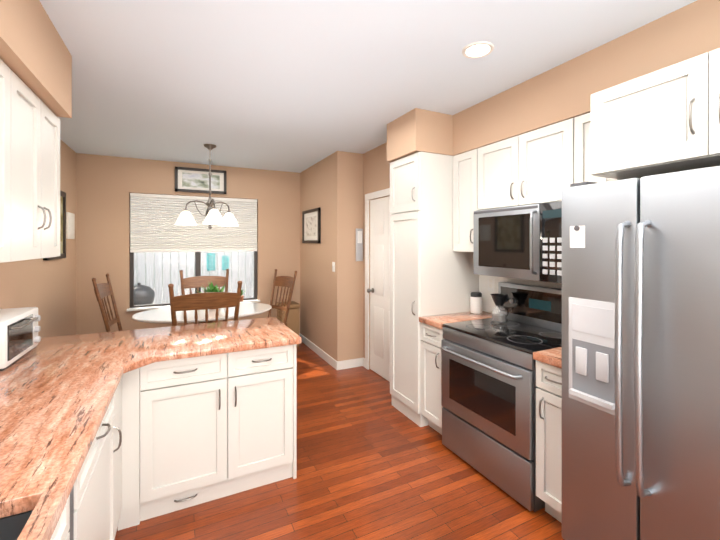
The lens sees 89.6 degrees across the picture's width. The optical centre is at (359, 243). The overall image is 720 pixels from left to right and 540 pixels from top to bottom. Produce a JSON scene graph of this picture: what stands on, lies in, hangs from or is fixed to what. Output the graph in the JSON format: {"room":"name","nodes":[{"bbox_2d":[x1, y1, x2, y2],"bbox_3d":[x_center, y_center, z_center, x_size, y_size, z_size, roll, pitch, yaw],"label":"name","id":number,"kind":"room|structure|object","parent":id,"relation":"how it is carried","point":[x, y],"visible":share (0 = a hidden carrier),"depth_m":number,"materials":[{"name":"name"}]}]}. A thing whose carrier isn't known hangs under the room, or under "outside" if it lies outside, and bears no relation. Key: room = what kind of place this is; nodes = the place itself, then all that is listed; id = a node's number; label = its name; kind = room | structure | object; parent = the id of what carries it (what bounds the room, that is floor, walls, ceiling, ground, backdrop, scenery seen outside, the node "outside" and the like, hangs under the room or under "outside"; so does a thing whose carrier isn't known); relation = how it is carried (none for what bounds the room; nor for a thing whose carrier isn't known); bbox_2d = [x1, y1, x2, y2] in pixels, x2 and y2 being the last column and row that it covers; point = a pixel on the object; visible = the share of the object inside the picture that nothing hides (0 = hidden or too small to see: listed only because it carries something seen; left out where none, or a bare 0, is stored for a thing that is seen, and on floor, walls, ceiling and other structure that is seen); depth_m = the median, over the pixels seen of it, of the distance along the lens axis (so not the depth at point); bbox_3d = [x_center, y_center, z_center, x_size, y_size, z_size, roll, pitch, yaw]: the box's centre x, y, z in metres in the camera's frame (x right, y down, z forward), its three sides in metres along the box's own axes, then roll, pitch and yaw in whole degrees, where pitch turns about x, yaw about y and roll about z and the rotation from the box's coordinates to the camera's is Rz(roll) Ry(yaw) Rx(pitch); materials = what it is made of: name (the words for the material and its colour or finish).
{"room":"kitchen","nodes":[
{"label":"kitchen","id":0,"kind":"room"},
{"bbox_2d":[175,144,238,228],"bbox_3d":[-1.684,-0.631,4.050,0.696,0.953,0.654,0,0,-26],"label":"chandelier","id":1,"kind":"object","parent":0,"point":[213,215],"visible":1,"depth_m":4.07,"materials":[{"name":"white glass"}]},
{"bbox_2d":[115,341,563,539],"bbox_3d":[-0.278,1.546,1.997,3.880,0.050,7.560,0,0,-26],"label":"floor","id":2,"kind":"structure","parent":0,"point":[373,463],"depth_m":2.21,"materials":[{"name":"brown wood"}]},
{"bbox_2d":[52,491,115,539],"bbox_3d":[-1.266,1.084,1.174,0.675,0.873,0.858,0,0,-26],"label":"base cabinet","id":3,"kind":"object","parent":2,"relation":"on","point":[89,519],"depth_m":1.23,"materials":[{"name":"white wood"}]},
{"bbox_2d":[92,273,122,331],"bbox_3d":[-2.533,0.933,3.992,0.603,1.180,0.611,0,0,-26],"label":"chair","id":4,"kind":"object","parent":2,"relation":"on","point":[102,290],"visible":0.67,"depth_m":3.96,"materials":[{"name":"brown wood"}]},
{"bbox_2d":[116,487,143,530],"bbox_3d":[-1.467,1.084,1.668,0.752,0.873,0.319,0,0,-26],"label":"base cabinet","id":5,"kind":"object","parent":2,"relation":"on","point":[130,503],"depth_m":1.94,"materials":[{"name":"white wood"}]},
{"bbox_2d":[132,302,271,323],"bbox_3d":[-1.756,1.144,4.156,1.467,0.752,1.048,0,0,-26],"label":"dining table","id":6,"kind":"object","parent":2,"relation":"on","point":[163,315],"visible":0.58,"depth_m":3.96,"materials":[{"name":"white"}]},
{"bbox_2d":[196,282,225,292],"bbox_3d":[-1.751,0.607,4.267,0.336,0.319,0.340,0,0,-26],"label":"potted plant","id":7,"kind":"object","parent":6,"relation":"on","point":[211,288],"visible":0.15,"depth_m":4.25,"materials":[{"name":"green plant"}]},
{"bbox_2d":[179,268,228,324],"bbox_3d":[-1.940,0.932,4.573,0.612,1.180,0.590,0,0,-26],"label":"chair","id":8,"kind":"object","parent":2,"relation":"on","point":[197,282],"visible":0.29,"depth_m":4.79,"materials":[{"name":"brown wood"}]},
{"bbox_2d":[168,281,242,325],"bbox_3d":[-1.472,0.933,3.444,0.612,1.180,0.590,0,0,-26],"label":"chair","id":9,"kind":"object","parent":2,"relation":"on","point":[203,301],"visible":0.38,"depth_m":3.19,"materials":[{"name":"brown wood"}]},
{"bbox_2d":[144,447,296,519],"bbox_3d":[-0.989,1.084,2.420,0.970,0.873,0.652,0,0,-26],"label":"drawer","id":10,"kind":"object","parent":2,"relation":"on","point":[194,488],"depth_m":2.14,"materials":[{"name":"white wood"}]},
{"bbox_2d":[0,317,300,518],"bbox_3d":[-1.028,0.626,1.789,1.648,0.040,1.850,0,0,-26],"label":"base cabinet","id":11,"kind":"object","parent":10,"relation":"on","point":[88,416],"depth_m":1.99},
{"bbox_2d":[0,510,32,539],"bbox_3d":[-0.841,0.750,0.459,0.509,0.206,0.740,0,0,-26],"label":"sink","id":12,"kind":"object","parent":11,"relation":"in","point":[12,523],"depth_m":0.86,"materials":[{"name":"black metal"}]},
{"bbox_2d":[0,307,40,370],"bbox_3d":[-1.841,0.487,1.889,0.221,0.235,0.450,0,0,-26],"label":"toaster oven","id":13,"kind":"object","parent":11,"relation":"on","point":[20,328],"visible":1,"depth_m":1.85,"materials":[{"name":"white plastic"}]},
{"bbox_2d":[268,269,296,325],"bbox_3d":[-1.205,0.944,4.825,0.510,1.157,0.590,0,0,44],"label":"chair","id":14,"kind":"object","parent":2,"relation":"on","point":[285,281],"visible":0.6,"depth_m":4.99,"materials":[{"name":"brown wood"}]},
{"bbox_2d":[418,324,443,434],"bbox_3d":[0.854,1.084,3.008,0.650,0.873,0.286,0,0,-26],"label":"base cabinet","id":15,"kind":"object","parent":2,"relation":"on","point":[430,407],"depth_m":2.90,"materials":[{"name":"white wood"}]},
{"bbox_2d":[418,312,496,327],"bbox_3d":[0.846,0.625,3.003,0.668,0.040,0.288,0,0,-26],"label":"countertop","id":16,"kind":"structure","parent":15,"relation":"on","point":[451,317],"depth_m":2.96,"materials":[{"name":"stone"}]},
{"bbox_2d":[470,292,481,313],"bbox_3d":[1.011,0.516,3.158,0.100,0.175,0.100,0,0,-26],"label":"canister","id":17,"kind":"object","parent":16,"relation":"on","point":[475,302],"visible":1,"depth_m":3.12,"materials":[{"name":"white ceramic"}]},
{"bbox_2d":[390,152,481,424],"bbox_3d":[0.679,0.381,3.339,0.670,2.278,0.460,0,0,-26],"label":"tall cabinet","id":18,"kind":"object","parent":2,"relation":"on","point":[428,278],"depth_m":3.12,"materials":[{"name":"white wood"}]},
{"bbox_2d":[441,282,561,511],"bbox_3d":[1.046,0.920,2.500,0.720,1.200,0.778,0,0,-26],"label":"range","id":19,"kind":"object","parent":2,"relation":"on","point":[488,385],"visible":0.56,"depth_m":2.35,"materials":[{"name":"silver metal"}]},
{"bbox_2d":[490,293,508,322],"bbox_3d":[1.097,0.501,2.821,0.167,0.205,0.132,0,0,-26],"label":"coffee carafe","id":20,"kind":"object","parent":19,"relation":"on","point":[499,300],"visible":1,"depth_m":2.78,"materials":[{"name":"clear glass"}]},
{"bbox_2d":[536,360,561,522],"bbox_3d":[1.323,1.084,2.058,0.650,0.873,0.244,0,0,-26],"label":"base cabinet","id":21,"kind":"object","parent":2,"relation":"on","point":[548,380],"depth_m":1.96,"materials":[{"name":"white wood"}]},
{"bbox_2d":[533,348,561,367],"bbox_3d":[1.314,0.626,2.055,0.668,0.040,0.246,0,0,-26],"label":"countertop","id":22,"kind":"structure","parent":21,"relation":"on","point":[553,357],"depth_m":1.96,"materials":[{"name":"stone"}]},
{"bbox_2d":[562,166,719,539],"bbox_3d":[1.478,0.618,1.487,0.874,1.805,0.906,0,0,-26],"label":"fridge","id":23,"kind":"object","parent":2,"relation":"on","point":[640,358],"visible":1,"depth_m":1.41,"materials":[{"name":"grey metal"}]},
{"bbox_2d":[0,0,719,368],"bbox_3d":[-0.278,0.156,1.997,3.880,2.730,7.560,0,0,-26],"label":"wall","id":24,"kind":"structure","parent":0,"point":[290,110],"depth_m":2.62,"materials":[{"name":"beige paint"}]},
{"bbox_2d":[0,59,23,262],"bbox_3d":[-1.451,-0.328,1.134,0.310,0.818,0.856,0,0,-26],"label":"upper cabinet","id":25,"kind":"object","parent":24,"relation":"attached to","point":[11,86],"depth_m":1.53,"materials":[{"name":"white wood"}]},
{"bbox_2d":[24,83,59,259],"bbox_3d":[-1.753,-0.328,1.747,0.310,0.818,0.763,0,0,-26],"label":"upper cabinet","id":26,"kind":"object","parent":24,"relation":"attached to","point":[41,125],"depth_m":1.85,"materials":[{"name":"white wood"}]},
{"bbox_2d":[43,190,65,259],"bbox_3d":[-3.079,-0.195,3.665,0.030,0.710,0.630,0,0,-26],"label":"picture","id":27,"kind":"object","parent":24,"relation":"attached to","point":[62,224],"visible":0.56,"depth_m":3.89,"materials":[{"name":"grey"}]},
{"bbox_2d":[66,212,74,238],"bbox_3d":[-3.333,-0.200,4.181,0.030,0.300,0.280,0,0,-26],"label":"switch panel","id":28,"kind":"object","parent":24,"relation":"attached to","point":[70,225],"visible":0.92,"depth_m":4.11,"materials":[{"name":"white plastic"}]},
{"bbox_2d":[126,251,259,310],"bbox_3d":[-2.270,0.107,5.084,1.680,1.529,0.180,0,0,-26],"label":"window","id":29,"kind":"structure","parent":24,"relation":"in","point":[198,267],"depth_m":4.99,"materials":[{"name":"brown metal"}]},
{"bbox_2d":[240,289,244,300],"bbox_3d":[-1.735,0.742,5.304,0.137,0.208,0.088,0,0,-26],"label":"potted plant","id":30,"kind":"object","parent":29,"relation":"on","point":[241,297],"visible":0.54,"depth_m":5.29,"materials":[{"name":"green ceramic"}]},
{"bbox_2d":[130,193,256,251],"bbox_3d":[-2.272,-0.267,5.089,1.616,0.774,0.040,0,0,-26],"label":"window shade","id":31,"kind":"object","parent":24,"relation":"attached to","point":[153,220],"visible":0.94,"depth_m":5.02,"materials":[{"name":"white fabric"}]},
{"bbox_2d":[175,166,226,193],"bbox_3d":[-2.218,-0.873,5.068,0.660,0.335,0.030,0,0,-26],"label":"picture","id":32,"kind":"object","parent":24,"relation":"attached to","point":[193,180],"visible":1,"depth_m":5.05,"materials":[{"name":"white"}]},
{"bbox_2d":[302,207,320,242],"bbox_3d":[-0.704,-0.240,5.194,0.030,0.480,0.730,0,0,-26],"label":"wall picture","id":33,"kind":"object","parent":24,"relation":"attached to","point":[311,225],"visible":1,"depth_m":5.14,"materials":[{"name":"white paper"}]},
{"bbox_2d":[299,333,337,369],"bbox_3d":[-0.603,1.470,5.010,0.014,0.100,1.499,0,0,-26],"label":"baseboard","id":34,"kind":"structure","parent":24,"relation":"attached to","point":[312,346],"depth_m":4.84,"materials":[{"name":"white wood"}]},
{"bbox_2d":[332,262,334,271],"bbox_3d":[-0.326,0.290,4.449,0.012,0.120,0.080,0,0,-26],"label":"light switch","id":35,"kind":"object","parent":24,"relation":"attached to","point":[333,266],"visible":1,"depth_m":4.45,"materials":[{"name":"white plastic"}]},
{"bbox_2d":[338,358,364,369],"bbox_3d":[-0.108,1.470,4.426,0.335,0.100,0.015,0,0,-26],"label":"baseboard","id":36,"kind":"structure","parent":24,"relation":"attached to","point":[339,365],"depth_m":4.42,"materials":[{"name":"white wood"}]},
{"bbox_2d":[356,229,362,260],"bbox_3d":[-0.008,0.020,4.465,0.090,0.400,0.028,0,0,-26],"label":"switch panel","id":37,"kind":"object","parent":24,"relation":"attached to","point":[359,244],"visible":0.98,"depth_m":4.45,"materials":[{"name":"grey plastic"}]},
{"bbox_2d":[365,188,389,369],"bbox_3d":[0.274,0.463,4.009,0.018,2.115,0.930,0,0,-26],"label":"door frame","id":38,"kind":"structure","parent":24,"relation":"attached to","point":[378,194],"depth_m":4.36,"materials":[{"name":"white wood"}]},
{"bbox_2d":[367,196,391,381],"bbox_3d":[0.276,0.498,4.010,0.117,2.028,0.772,0,0,-26],"label":"hall door","id":39,"kind":"structure","parent":24,"relation":"in","point":[379,289],"depth_m":4.14,"materials":[{"name":"white wood"}]},
{"bbox_2d":[454,147,481,255],"bbox_3d":[1.021,-0.343,3.052,0.310,0.830,0.353,0,0,-26],"label":"upper cabinet","id":40,"kind":"object","parent":24,"relation":"attached to","point":[467,165],"depth_m":3.01,"materials":[{"name":"white wood"}]},
{"bbox_2d":[462,41,493,58],"bbox_3d":[0.675,-1.105,2.076,0.176,0.007,0.176,0,0,-26],"label":"recessed light","id":41,"kind":"object","parent":24,"relation":"in","point":[479,49],"visible":1,"depth_m":2.07,"materials":[{"name":"white"}]},
{"bbox_2d":[482,118,573,209],"bbox_3d":[1.246,-0.510,2.598,0.310,0.496,0.786,0,0,-26],"label":"upper cabinet","id":42,"kind":"object","parent":24,"relation":"attached to","point":[532,167],"depth_m":2.46,"materials":[{"name":"white wood"}]},
{"bbox_2d":[474,201,561,282],"bbox_3d":[1.193,-0.006,2.572,0.392,0.503,0.778,0,0,-26],"label":"microwave","id":43,"kind":"object","parent":42,"relation":"attached to","point":[524,242],"visible":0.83,"depth_m":2.46,"materials":[{"name":"silver metal"}]},
{"bbox_2d":[574,114,615,182],"bbox_3d":[1.460,-0.342,2.163,0.310,0.830,0.311,0,0,-26],"label":"upper cabinet","id":44,"kind":"object","parent":24,"relation":"attached to","point":[579,121],"depth_m":2.14,"materials":[{"name":"white wood"}]},
{"bbox_2d":[586,48,719,180],"bbox_3d":[1.622,-0.551,1.552,0.560,0.413,0.920,0,0,-26],"label":"upper cabinet","id":45,"kind":"object","parent":24,"relation":"attached to","point":[664,120],"depth_m":1.59,"materials":[{"name":"white wood"}]},
{"label":"outside","id":46,"kind":"structure","parent":0,"visible":0},
{"bbox_2d":[154,282,252,303],"bbox_3d":[-3.822,1.718,10.151,18.000,0.100,10.180,0,0,-26],"label":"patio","id":47,"kind":"structure","parent":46,"point":[202,291],"depth_m":12.79,"materials":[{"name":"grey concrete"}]},
{"bbox_2d":[134,283,154,304],"bbox_3d":[-3.870,1.181,6.361,0.543,0.984,0.556,0,0,-26],"label":"outdoor grill","id":48,"kind":"object","parent":47,"relation":"on","point":[139,299],"depth_m":6.21,"materials":[{"name":"grey metal"}]},
{"bbox_2d":[134,251,253,303],"bbox_3d":[-2.790,0.694,8.098,16.035,1.950,0.095,0,0,-26],"label":"fence","id":49,"kind":"object","parent":47,"relation":"on","point":[190,267],"depth_m":7.64,"materials":[{"name":"white wood"}]}
]}

